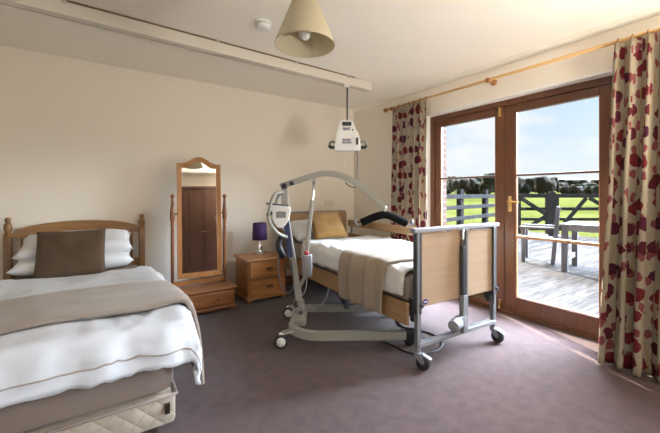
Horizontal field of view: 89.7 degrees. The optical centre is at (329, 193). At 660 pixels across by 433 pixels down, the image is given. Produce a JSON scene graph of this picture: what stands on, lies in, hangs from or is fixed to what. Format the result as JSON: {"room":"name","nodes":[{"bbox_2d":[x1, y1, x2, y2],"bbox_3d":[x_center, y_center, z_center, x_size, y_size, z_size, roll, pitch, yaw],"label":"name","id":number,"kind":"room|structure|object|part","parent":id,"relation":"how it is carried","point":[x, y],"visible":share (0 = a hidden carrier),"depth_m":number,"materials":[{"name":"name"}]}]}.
{"room":"care facility","nodes":[
{"label":"care facility","id":0,"kind":"room"},
{"bbox_2d":[0,45,353,283],"bbox_3d":[-1.599,-0.055,3.742,5.400,2.410,0.200,0,0,-34],"label":"wall","id":1,"kind":"structure","parent":0,"point":[80,139],"depth_m":3.43,"materials":[{"name":"beige paint"}]},
{"bbox_2d":[235,274,308,289],"bbox_3d":[-1.621,1.107,3.597,4.800,0.085,0.015,0,0,-34],"label":"baseboard","id":2,"kind":"structure","parent":1,"relation":"attached to","point":[288,278],"depth_m":4.34,"materials":[{"name":"brown wood"}]},
{"bbox_2d":[325,200,333,205],"bbox_3d":[-0.006,0.130,4.707,0.146,0.086,0.013,0,0,-34],"label":"wall socket","id":3,"kind":"object","parent":1,"relation":"attached to","point":[327,202],"visible":1,"depth_m":4.70,"materials":[{"name":"beige plastic"}]},
{"bbox_2d":[0,0,659,108],"bbox_3d":[0.096,-1.335,1.273,5.400,0.150,6.190,0,0,-34],"label":"ceiling","id":4,"kind":"structure","parent":0,"point":[397,46],"depth_m":2.66,"materials":[{"name":"white paint"}]},
{"bbox_2d":[0,0,370,91],"bbox_3d":[-1.213,-1.208,2.548,4.085,0.099,0.083,0,0,-36],"label":"ceiling track","id":5,"kind":"object","parent":4,"relation":"attached to","point":[63,9],"visible":1,"depth_m":2.54,"materials":[{"name":"beige metal"}]},
{"bbox_2d":[328,84,367,187],"bbox_3d":[0.187,-0.615,3.517,0.420,1.105,0.167,0,0,0],"label":"ceiling hoist","id":6,"kind":"object","parent":5,"relation":"hanging from","point":[347,139],"depth_m":3.45,"materials":[{"name":"white plastic"}]},
{"bbox_3d":[0.185,-0.613,3.525,0.273,0.315,0.150,0,0,0],"label":"casing","id":7,"kind":"part","parent":6,"relation":"part of","materials":[{"name":"white plastic"}]},
{"bbox_3d":[0.223,-0.262,3.484,0.140,0.400,0.052,0,0,0],"label":"control cord","id":8,"kind":"part","parent":6,"relation":"part of","materials":[{"name":"grey metal"}]},
{"bbox_3d":[0.280,-0.570,3.447,0.050,0.170,0.016,0,0,0],"label":"panel","id":9,"kind":"part","parent":6,"relation":"part of","materials":[{"name":"white plastic"}]},
{"bbox_2d":[255,18,270,30],"bbox_3d":[-0.493,-1.236,2.440,0.120,0.047,0.120,0,0,-34],"label":"smoke detector","id":10,"kind":"object","parent":4,"relation":"attached to","point":[262,24],"visible":1,"depth_m":2.41,"materials":[{"name":"white plastic"}]},
{"bbox_2d":[274,0,334,57],"bbox_3d":[-0.125,-1.001,1.661,0.302,0.518,0.302,0,0,-34],"label":"pendant lamp","id":11,"kind":"object","parent":4,"relation":"hanging from","point":[304,32],"visible":1,"depth_m":1.62,"materials":[{"name":"cream fabric"}]},
{"bbox_3d":[-0.125,-0.830,1.661,0.064,0.120,0.063,0,0,-34],"label":"bulb","id":12,"kind":"part","parent":11,"relation":"part of","materials":[{"name":"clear glass"}]},
{"bbox_2d":[142,279,659,432],"bbox_3d":[0.096,1.210,1.273,5.400,0.120,6.190,0,0,-34],"label":"floor","id":13,"kind":"structure","parent":0,"point":[540,378],"depth_m":2.02,"materials":[{"name":"carpet"}]},
{"bbox_2d":[3,213,177,432],"bbox_3d":[-1.719,0.672,2.221,1.040,0.955,2.092,0,0,-34],"label":"bed","id":14,"kind":"object","parent":13,"relation":"on","point":[147,412],"visible":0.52,"depth_m":1.59,"materials":[{"name":"brown wood"}]},
{"bbox_3d":[-2.698,0.672,2.781,0.060,0.955,0.060,0,0,-34],"label":"post","id":15,"kind":"part","parent":14,"relation":"part of","materials":[{"name":"brown wood"}]},
{"bbox_3d":[-2.294,0.306,3.058,0.940,0.128,0.024,0,0,-34],"label":"rail","id":16,"kind":"part","parent":14,"relation":"part of","materials":[{"name":"brown wood"}]},
{"bbox_3d":[-2.294,0.680,3.058,0.940,0.100,0.022,0,0,-34],"label":"rail","id":17,"kind":"part","parent":14,"relation":"part of","materials":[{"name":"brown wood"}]},
{"bbox_2d":[0,264,172,432],"bbox_3d":[-1.701,0.821,2.195,0.910,0.291,1.995,0,0,-34],"label":"mattress","id":18,"kind":"object","parent":14,"relation":"on","point":[25,416],"visible":0.32,"depth_m":1.42,"materials":[{"name":"brown fabric"}]},
{"bbox_2d":[6,250,132,275],"bbox_3d":[-2.122,0.553,2.789,0.800,0.172,0.439,0,0,-34],"label":"pillow","id":19,"kind":"object","parent":18,"relation":"on","point":[112,259],"visible":0.23,"depth_m":2.74,"materials":[{"name":"grey fabric"}]},
{"bbox_2d":[33,229,105,278],"bbox_3d":[-2.024,0.465,2.603,0.440,0.347,0.209,0,0,-32],"label":"cushion","id":20,"kind":"object","parent":19,"relation":"on","point":[61,253],"visible":0.98,"depth_m":2.56,"materials":[{"name":"brown fabric"}]},
{"bbox_2d":[11,229,132,260],"bbox_3d":[-2.142,0.423,2.836,0.780,0.208,0.408,0,0,-33],"label":"pillow","id":21,"kind":"object","parent":19,"relation":"on","point":[116,240],"visible":0.43,"depth_m":2.81,"materials":[{"name":"grey fabric"}]},
{"bbox_2d":[0,266,201,408],"bbox_3d":[-1.500,0.761,1.942,1.146,0.354,1.554,0,0,-34],"label":"duvet","id":22,"kind":"object","parent":18,"relation":"on","point":[38,362],"visible":0.66,"depth_m":1.46,"materials":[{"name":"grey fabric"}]},
{"bbox_2d":[0,280,204,384],"bbox_3d":[-1.346,0.795,1.738,1.204,0.495,0.631,0,0,-34],"label":"blanket","id":23,"kind":"object","parent":22,"relation":"on","point":[21,313],"visible":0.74,"depth_m":1.71,"materials":[{"name":"beige fabric"}]},
{"bbox_3d":[-1.891,0.672,3.336,0.060,0.955,0.060,0,0,-34],"label":"post","id":24,"kind":"part","parent":14,"relation":"part of","materials":[{"name":"brown wood"}]},
{"bbox_2d":[170,157,236,313],"bbox_3d":[-1.279,0.388,3.294,0.610,1.524,0.421,0,0,-34],"label":"mirror","id":25,"kind":"object","parent":13,"relation":"on","point":[199,244],"visible":0.79,"depth_m":3.31,"materials":[{"name":"brown wood"}]},
{"bbox_3d":[-1.520,0.458,3.202,0.048,0.915,0.048,0,0,-34],"label":"post","id":26,"kind":"part","parent":25,"relation":"part of","materials":[{"name":"brown wood"}]},
{"bbox_2d":[181,162,216,273],"bbox_3d":[-1.315,0.225,3.345,0.338,1.112,0.090,0,0,-29],"label":"mirror glass","id":27,"kind":"object","parent":25,"relation":"attached to","point":[198,179],"depth_m":3.34,"materials":[{"name":"clear mirror"}]},
{"bbox_3d":[-1.314,0.875,3.344,0.500,0.045,0.022,0,0,-34],"label":"cross rail","id":28,"kind":"part","parent":25,"relation":"part of","materials":[{"name":"brown wood"}]},
{"bbox_3d":[-1.313,0.225,3.342,0.414,1.199,0.116,0,0,-29],"label":"mirror frame","id":29,"kind":"part","parent":25,"relation":"part of","materials":[{"name":"brown wood"}]},
{"bbox_3d":[-1.182,1.015,3.152,0.530,0.130,0.024,0,0,-34],"label":"drawer","id":30,"kind":"part","parent":25,"relation":"part of","materials":[{"name":"brown wood"}]},
{"bbox_3d":[-1.108,0.458,3.485,0.048,0.915,0.048,0,0,-34],"label":"post","id":31,"kind":"part","parent":25,"relation":"part of","materials":[{"name":"brown wood"}]},
{"bbox_2d":[233,251,287,303],"bbox_3d":[-0.771,0.917,3.716,0.489,0.465,0.431,0,0,-34],"label":"nightstand","id":32,"kind":"object","parent":13,"relation":"on","point":[257,278],"visible":0.96,"depth_m":3.57,"materials":[{"name":"brown wood"}]},
{"bbox_2d":[252,222,267,254],"bbox_3d":[-0.774,0.507,3.831,0.170,0.355,0.267,0,0,35],"label":"table lamp","id":33,"kind":"object","parent":32,"relation":"on","point":[259,232],"visible":1,"depth_m":3.73,"materials":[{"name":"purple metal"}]},
{"bbox_3d":[-0.802,0.425,3.792,0.170,0.190,0.170,0,0,-34],"label":"lamp shade","id":34,"kind":"part","parent":33,"relation":"part of","materials":[{"name":"purple fabric"}]},
{"bbox_3d":[-0.674,0.993,3.573,0.395,0.165,0.026,0,0,-34],"label":"drawer","id":35,"kind":"part","parent":32,"relation":"part of","materials":[{"name":"brown wood"}]},
{"bbox_3d":[-0.674,0.805,3.573,0.395,0.180,0.026,0,0,-34],"label":"drawer","id":36,"kind":"part","parent":32,"relation":"part of","materials":[{"name":"brown wood"}]},
{"bbox_2d":[266,171,413,348],"bbox_3d":[0.100,0.477,2.807,1.237,1.346,0.686,0,0,-2],"label":"lift","id":37,"kind":"object","parent":13,"relation":"on","point":[297,312],"visible":0.98,"depth_m":2.76,"materials":[{"name":"grey metal"}]},
{"bbox_3d":[-0.418,0.168,2.651,0.159,0.390,0.117,0,0,-2],"label":"push handle","id":38,"kind":"part","parent":37,"relation":"part of","materials":[{"name":"grey metal"}]},
{"bbox_3d":[-0.420,0.085,2.652,0.182,0.034,0.012,0,0,-8],"label":"battery lever","id":39,"kind":"part","parent":37,"relation":"part of","materials":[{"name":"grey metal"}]},
{"bbox_3d":[-0.421,0.168,2.941,0.179,0.390,0.074,0,0,38],"label":"push handle","id":40,"kind":"part","parent":37,"relation":"part of","materials":[{"name":"grey metal"}]},
{"bbox_3d":[-0.316,1.045,2.526,0.100,0.018,0.050,0,0,-39],"label":"castor arm","id":41,"kind":"part","parent":37,"relation":"part of","materials":[{"name":"grey metal"}]},
{"bbox_3d":[-0.193,0.600,2.801,0.085,0.180,0.090,0,0,-2],"label":"actuator motor","id":42,"kind":"part","parent":37,"relation":"part of","materials":[{"name":"grey plastic"}]},
{"bbox_3d":[-0.160,0.138,2.802,0.086,0.548,0.026,0,0,-2],"label":"actuator rod","id":43,"kind":"part","parent":37,"relation":"part of","materials":[{"name":"silver metal"}]},
{"bbox_2d":[277,210,505,370],"bbox_3d":[0.379,0.686,3.366,1.040,0.928,2.433,0,0,-30],"label":"hospital bed","id":44,"kind":"object","parent":13,"relation":"on","point":[448,265],"visible":0.64,"depth_m":2.37,"materials":[{"name":"silver metal"}]},
{"bbox_3d":[-0.210,0.517,4.327,1.000,0.565,0.022,0,0,-30],"label":"headboard panel","id":45,"kind":"part","parent":44,"relation":"part of","materials":[{"name":"brown wood"}]},
{"bbox_3d":[-0.201,0.230,4.332,0.940,0.016,0.030,0,0,-30],"label":"headboard rail","id":46,"kind":"part","parent":44,"relation":"part of","materials":[{"name":"brown wood"}]},
{"bbox_2d":[285,236,412,300],"bbox_3d":[0.357,0.641,3.363,0.880,0.183,2.155,0,0,-30],"label":"mattress","id":47,"kind":"object","parent":44,"relation":"on","point":[408,279],"visible":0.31,"depth_m":2.30,"materials":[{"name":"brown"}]},
{"bbox_2d":[290,219,336,241],"bbox_3d":[-0.190,0.435,3.978,0.620,0.251,0.395,0,0,-30],"label":"pillow","id":48,"kind":"object","parent":47,"relation":"on","point":[298,227],"visible":0.34,"depth_m":3.79,"materials":[{"name":"grey fabric"}]},
{"bbox_2d":[301,234,412,295],"bbox_3d":[0.488,0.582,3.115,1.006,0.215,1.562,0,0,-30],"label":"duvet","id":49,"kind":"object","parent":47,"relation":"on","point":[325,252],"visible":0.46,"depth_m":3.11,"materials":[{"name":"white fabric"}]},
{"bbox_2d":[307,211,348,238],"bbox_3d":[-0.029,0.349,3.782,0.400,0.297,0.302,0,0,-22],"label":"cushion","id":50,"kind":"object","parent":49,"relation":"on","point":[325,225],"visible":0.99,"depth_m":3.71,"materials":[{"name":"beige fabric"}]},
{"bbox_2d":[338,243,412,314],"bbox_3d":[0.650,0.656,2.766,1.011,0.400,0.639,0,0,-30],"label":"throw blanket","id":51,"kind":"object","parent":49,"relation":"on","point":[360,279],"visible":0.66,"depth_m":2.57,"materials":[{"name":"beige fabric"}]},
{"bbox_3d":[0.769,0.580,3.672,0.022,0.100,2.040,0,0,-30],"label":"rail","id":52,"kind":"part","parent":44,"relation":"part of","materials":[{"name":"brown wood"}]},
{"bbox_3d":[0.769,0.393,3.672,0.022,0.085,2.040,0,0,-30],"label":"rail","id":53,"kind":"part","parent":44,"relation":"part of","materials":[{"name":"brown wood"}]},
{"bbox_3d":[0.578,0.900,2.190,0.034,0.300,0.032,0,0,-30],"label":"leg","id":54,"kind":"part","parent":44,"relation":"part of","materials":[{"name":"grey metal"}]},
{"bbox_3d":[0.578,0.522,2.190,0.044,0.535,0.040,0,0,-30],"label":"footboard post","id":55,"kind":"part","parent":44,"relation":"part of","materials":[{"name":"grey metal"}]},
{"bbox_3d":[0.927,0.240,2.395,0.910,0.030,0.052,0,0,-30],"label":"footboard rail","id":56,"kind":"part","parent":44,"relation":"part of","materials":[{"name":"silver metal"}]},
{"bbox_3d":[0.927,0.507,2.395,0.770,0.485,0.018,0,0,-30],"label":"footboard panel","id":57,"kind":"part","parent":44,"relation":"part of","materials":[{"name":"brown wood"}]},
{"bbox_3d":[0.897,0.905,2.333,0.081,0.080,0.181,0,0,40],"label":"motor","id":58,"kind":"part","parent":44,"relation":"part of","materials":[{"name":"grey plastic"}]},
{"bbox_3d":[0.952,0.323,2.378,0.022,0.135,0.022,0,0,-30],"label":"actuator rod","id":59,"kind":"part","parent":44,"relation":"part of","materials":[{"name":"silver metal"}]},
{"bbox_3d":[1.276,0.900,2.601,0.034,0.300,0.032,0,0,-30],"label":"leg","id":60,"kind":"part","parent":44,"relation":"part of","materials":[{"name":"grey metal"}]},
{"bbox_3d":[1.276,0.522,2.601,0.044,0.535,0.040,0,0,-30],"label":"footboard post","id":61,"kind":"part","parent":44,"relation":"part of","materials":[{"name":"grey metal"}]},
{"bbox_2d":[383,321,442,354],"bbox_3d":[0.605,1.144,2.719,0.486,0.010,0.691,0,0,-34],"label":"power cable","id":62,"kind":"object","parent":13,"relation":"on","point":[438,349],"visible":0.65,"depth_m":2.48,"materials":[{"name":"black plastic"}]},
{"bbox_2d":[443,127,446,225],"bbox_3d":[2.281,-0.200,2.773,0.100,3.300,6.190,0,0,-34],"label":"wall","id":63,"kind":"structure","parent":0,"point":[444,128],"depth_m":4.08,"materials":[{"name":"brick"}]},
{"bbox_2d":[354,15,659,237],"bbox_3d":[2.116,-0.055,2.660,0.300,2.410,5.790,0,0,-34],"label":"wall","id":64,"kind":"structure","parent":0,"point":[373,126],"depth_m":3.46,"materials":[{"name":"beige paint"}]},
{"bbox_2d":[352,6,659,112],"bbox_3d":[1.982,-1.235,2.568,0.025,0.050,5.790,0,0,-34],"label":"trim","id":65,"kind":"structure","parent":64,"relation":"attached to","point":[655,11],"depth_m":2.87,"materials":[{"name":"white paint"}]},
{"bbox_2d":[426,69,612,226],"bbox_3d":[1.638,0.114,3.187,0.112,2.072,1.764,0,0,-34],"label":"trim","id":66,"kind":"structure","parent":64,"relation":"attached to","point":[609,72],"depth_m":3.18,"materials":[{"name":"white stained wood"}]},
{"bbox_2d":[430,75,611,340],"bbox_3d":[1.690,0.120,3.223,0.124,2.060,1.740,0,0,-34],"label":"door","id":67,"kind":"structure","parent":64,"relation":"in","point":[505,112],"depth_m":3.14,"materials":[{"name":"brown wood"}]},
{"bbox_3d":[1.723,0.095,3.121,0.062,0.150,0.122,0,0,-34],"label":"handle","id":68,"kind":"part","parent":67,"relation":"part of","materials":[{"name":"gold metal"}]},
{"bbox_2d":[383,27,659,112],"bbox_3d":[1.579,-1.073,3.062,0.130,0.064,3.016,0,0,-34],"label":"pole","id":69,"kind":"object","parent":64,"relation":"attached to","point":[492,80],"visible":0.89,"depth_m":2.80,"materials":[{"name":"brown wood"}]},
{"bbox_2d":[391,96,427,241],"bbox_3d":[0.914,0.020,3.916,0.113,2.236,0.527,0,0,-34],"label":"curtain","id":70,"kind":"object","parent":69,"relation":"hanging from","point":[409,123],"visible":0.62,"depth_m":3.88,"materials":[{"name":"beige fabric"}]},
{"bbox_2d":[598,29,659,382],"bbox_3d":[2.091,0.020,2.048,0.287,2.236,0.653,0,0,-34],"label":"curtain","id":71,"kind":"object","parent":69,"relation":"hanging from","point":[629,321],"visible":0.99,"depth_m":2.18,"materials":[{"name":"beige fabric"}]},
{"label":"outside","id":72,"kind":"structure","parent":0,"visible":0},
{"bbox_2d":[558,178,598,181],"bbox_3d":[86.396,-11.004,219.014,389.591,18.308,516.737,0,0,-34],"label":"hills","id":73,"kind":"structure","parent":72,"point":[558,178],"depth_m":297.89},
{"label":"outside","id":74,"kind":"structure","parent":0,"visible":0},
{"bbox_2d":[518,232,598,315],"bbox_3d":[5.418,1.305,5.359,8.000,0.150,9.700,0,0,-34],"label":"floor","id":75,"kind":"structure","parent":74,"point":[577,289],"depth_m":4.95,"materials":[{"name":"grey wood"}]},
{"bbox_2d":[447,189,494,229],"bbox_3d":[3.118,0.560,7.922,5.905,1.340,0.162,0,0,-43],"label":"fence","id":76,"kind":"object","parent":75,"relation":"on","point":[460,196],"visible":0.15,"depth_m":8.03,"materials":[{"name":"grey wood"}]},
{"bbox_3d":[3.109,0.560,7.932,0.120,1.340,0.120,0,0,-34],"label":"post","id":77,"kind":"part","parent":76,"relation":"part of","materials":[{"name":"grey wood"}]},
{"bbox_3d":[3.154,0.570,7.866,5.770,0.090,0.030,0,0,-43],"label":"rail","id":78,"kind":"part","parent":76,"relation":"part of","materials":[{"name":"grey wood"}]},
{"bbox_3d":[3.154,0.310,7.866,5.770,0.090,0.030,0,0,-43],"label":"rail","id":79,"kind":"part","parent":76,"relation":"part of","materials":[{"name":"grey wood"}]},
{"bbox_3d":[3.154,0.060,7.866,5.770,0.100,0.030,0,0,-43],"label":"rail","id":80,"kind":"part","parent":76,"relation":"part of","materials":[{"name":"grey wood"}]},
{"bbox_3d":[4.164,0.560,8.916,0.120,1.340,0.120,0,0,-34],"label":"post","id":81,"kind":"part","parent":76,"relation":"part of","materials":[{"name":"grey wood"}]},
{"bbox_2d":[519,206,560,264],"bbox_3d":[3.858,0.726,6.091,0.610,1.012,0.600,0,0,36],"label":"garden chair","id":82,"kind":"object","parent":75,"relation":"on","point":[524,229],"visible":0.84,"depth_m":5.99,"materials":[{"name":"grey wood"}]},
{"bbox_3d":[3.508,0.920,6.021,0.060,0.620,0.060,0,0,36],"label":"leg","id":83,"kind":"part","parent":82,"relation":"part of","materials":[{"name":"grey wood"}]},
{"bbox_3d":[3.810,0.920,6.445,0.060,0.620,0.060,0,0,36],"label":"leg","id":84,"kind":"part","parent":82,"relation":"part of","materials":[{"name":"grey wood"}]},
{"bbox_3d":[3.683,0.595,5.896,0.550,0.030,0.080,0,0,36],"label":"armrest","id":85,"kind":"part","parent":82,"relation":"part of","materials":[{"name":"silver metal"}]},
{"bbox_3d":[3.985,0.595,6.320,0.550,0.030,0.080,0,0,36],"label":"armrest","id":86,"kind":"part","parent":82,"relation":"part of","materials":[{"name":"grey wood"}]},
{"bbox_3d":[3.830,0.807,6.111,0.480,0.025,0.520,0,0,36],"label":"seat","id":87,"kind":"part","parent":82,"relation":"part of","materials":[{"name":"grey wood"}]},
{"bbox_3d":[3.899,0.730,5.742,0.139,1.004,0.050,0,0,36],"label":"leg","id":88,"kind":"part","parent":82,"relation":"part of","materials":[{"name":"silver metal"}]},
{"bbox_2d":[548,192,555,236],"bbox_3d":[6.433,0.580,9.620,0.160,1.300,0.100,0,0,0],"label":"gate post","id":89,"kind":"object","parent":75,"relation":"on","point":[552,194],"visible":0.58,"depth_m":9.57,"materials":[{"name":"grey wood"}]},
{"bbox_2d":[518,194,549,233],"bbox_3d":[5.870,0.570,9.589,0.925,1.160,0.082,0,0,0],"label":"wooden gate","id":90,"kind":"object","parent":89,"relation":"attached to","point":[521,197],"visible":0.68,"depth_m":9.57,"materials":[{"name":"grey wood"}]},
{"bbox_3d":[5.870,0.730,9.600,0.925,0.080,0.030,0,0,0],"label":"rail","id":91,"kind":"part","parent":90,"relation":"part of","materials":[{"name":"brown wood"}]},
{"bbox_3d":[5.870,0.430,9.600,0.925,0.090,0.030,0,0,0],"label":"rail","id":92,"kind":"part","parent":90,"relation":"part of","materials":[{"name":"brown wood"}]},
{"bbox_3d":[5.870,0.050,9.600,0.925,0.110,0.030,0,0,0],"label":"rail","id":93,"kind":"part","parent":90,"relation":"part of","materials":[{"name":"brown wood"}]},
{"bbox_2d":[556,194,598,233],"bbox_3d":[7.547,0.570,9.589,2.082,1.160,0.082,0,0,0],"label":"wooden gate","id":94,"kind":"object","parent":89,"relation":"attached to","point":[591,197],"visible":0.35,"depth_m":9.59,"materials":[{"name":"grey wood"}]},
{"bbox_3d":[7.547,0.730,9.600,2.082,0.080,0.030,0,0,0],"label":"rail","id":95,"kind":"part","parent":94,"relation":"part of","materials":[{"name":"brown wood"}]},
{"bbox_3d":[7.547,0.050,9.600,2.082,0.110,0.030,0,0,0],"label":"rail","id":96,"kind":"part","parent":94,"relation":"part of","materials":[{"name":"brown wood"}]},
{"bbox_3d":[7.547,0.430,9.600,2.082,0.090,0.030,0,0,0],"label":"rail","id":97,"kind":"part","parent":94,"relation":"part of","materials":[{"name":"brown wood"}]},
{"bbox_2d":[559,221,598,271],"bbox_3d":[4.343,0.850,5.069,0.800,0.760,1.240,0,0,-42],"label":"garden table","id":98,"kind":"object","parent":75,"relation":"on","point":[575,227],"visible":0.53,"depth_m":5.22,"materials":[{"name":"grey wood"}]},
{"bbox_3d":[3.714,0.863,5.253,0.080,0.735,0.080,0,0,-42],"label":"leg","id":99,"kind":"part","parent":98,"relation":"part of","materials":[{"name":"grey wood"}]},
{"bbox_3d":[4.216,0.863,5.712,0.080,0.735,0.080,0,0,-42],"label":"leg","id":100,"kind":"part","parent":98,"relation":"part of","materials":[{"name":"grey wood"}]},
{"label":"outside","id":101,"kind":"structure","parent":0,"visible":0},
{"bbox_2d":[447,190,598,237],"bbox_3d":[44.071,-0.407,117.047,197.980,4.115,252.883,0,0,-34],"label":"pasture","id":102,"kind":"structure","parent":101,"point":[540,202],"depth_m":28.28,"materials":[{"name":"green plant"}]},
{"bbox_2d":[447,179,453,193],"bbox_3d":[29.315,-1.730,83.307,4.532,4.219,5.154,0,0,22],"label":"tree","id":103,"kind":"object","parent":102,"relation":"on","point":[449,180],"visible":0.2,"depth_m":81.16,"materials":[{"name":"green plant"}]},
{"bbox_2d":[451,178,475,193],"bbox_3d":[30.705,-1.628,76.374,3.859,4.074,5.356,0,0,-19],"label":"bare tree","id":104,"kind":"object","parent":102,"relation":"on","point":[467,184],"visible":0.91,"depth_m":74.75,"materials":[{"name":"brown plant"}]},
{"bbox_2d":[465,179,480,193],"bbox_3d":[36.242,-1.588,84.067,4.809,4.486,4.755,0,0,30],"label":"tree","id":105,"kind":"object","parent":102,"relation":"on","point":[475,190],"visible":0.37,"depth_m":83.19,"materials":[{"name":"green plant"}]},
{"bbox_2d":[479,173,494,193],"bbox_3d":[36.647,-2.209,76.586,4.136,5.303,5.661,0,0,36],"label":"tree","id":106,"kind":"object","parent":102,"relation":"on","point":[488,184],"visible":0.76,"depth_m":74.95,"materials":[{"name":"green plant"}]},
{"bbox_2d":[518,176,524,190],"bbox_3d":[43.076,-2.080,76.304,3.693,4.824,4.632,0,0,14],"label":"bare tree","id":107,"kind":"object","parent":102,"relation":"on","point":[521,181],"visible":0.28,"depth_m":74.94,"materials":[{"name":"brown plant"}]},
{"bbox_2d":[518,178,534,193],"bbox_3d":[49.771,-1.745,83.335,5.282,4.338,5.170,0,0,-43],"label":"tree","id":108,"kind":"object","parent":102,"relation":"on","point":[529,185],"visible":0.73,"depth_m":81.84,"materials":[{"name":"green plant"}]},
{"bbox_2d":[534,176,556,193],"bbox_3d":[49.514,-1.952,76.637,4.589,4.283,5.218,0,0,22],"label":"bare tree","id":109,"kind":"object","parent":102,"relation":"on","point":[543,184],"visible":0.99,"depth_m":75.03,"materials":[{"name":"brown plant"}]},
{"bbox_2d":[548,177,559,187],"bbox_3d":[56.094,-2.199,84.303,3.336,4.377,3.592,0,0,-35],"label":"tree","id":110,"kind":"object","parent":102,"relation":"on","point":[554,178],"visible":0.13,"depth_m":83.39,"materials":[{"name":"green plant"}]},
{"bbox_2d":[555,183,568,192],"bbox_3d":[64.586,-1.636,92.800,4.203,2.954,3.920,0,0,-3],"label":"bare tree","id":111,"kind":"object","parent":102,"relation":"on","point":[561,184],"visible":0.35,"depth_m":91.53,"materials":[{"name":"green plant"}]},
{"bbox_2d":[558,179,567,182],"bbox_3d":[86.429,-2.767,130.031,9.604,5.430,9.824,0,0,18],"label":"shrub","id":112,"kind":"object","parent":102,"relation":"on","point":[559,180],"visible":0.06,"depth_m":125.09,"materials":[{"name":"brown plant"}]},
{"bbox_2d":[559,186,583,193],"bbox_3d":[55.656,-0.547,76.661,4.983,2.519,4.665,0,0,30],"label":"bare tree","id":113,"kind":"object","parent":102,"relation":"on","point":[562,189],"visible":0.84,"depth_m":75.45,"materials":[{"name":"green plant"}]},
{"bbox_2d":[570,184,585,193],"bbox_3d":[62.800,-1.058,83.454,3.659,2.891,3.781,0,0,-27],"label":"tree","id":114,"kind":"object","parent":102,"relation":"on","point":[583,185],"visible":0.34,"depth_m":82.42,"materials":[{"name":"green plant"}]},
{"bbox_2d":[566,180,590,185],"bbox_3d":[96.932,-2.682,130.320,8.534,5.733,8.343,0,0,1],"label":"shrub","id":115,"kind":"object","parent":102,"relation":"on","point":[570,182],"visible":0.35,"depth_m":128.78,"materials":[{"name":"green plant"}]},
{"bbox_2d":[583,183,597,185],"bbox_3d":[71.451,-1.616,92.087,4.424,2.885,4.330,0,0,6],"label":"bare tree","id":116,"kind":"object","parent":102,"relation":"on","point":[586,184],"visible":0.37,"depth_m":90.37,"materials":[{"name":"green plant"}]},
{"bbox_2d":[583,186,598,193],"bbox_3d":[60.395,-0.432,75.688,4.415,2.831,5.298,0,0,38],"label":"tree","id":117,"kind":"object","parent":102,"relation":"on","point":[587,189],"visible":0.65,"depth_m":74.93,"materials":[{"name":"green plant"}]},
{"bbox_2d":[590,180,598,184],"bbox_3d":[108.313,-2.828,131.331,8.957,5.675,7.893,0,0,-16],"label":"shrub","id":118,"kind":"object","parent":102,"relation":"on","point":[591,181],"visible":0.14,"depth_m":130.51,"materials":[{"name":"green plant"}]}
]}

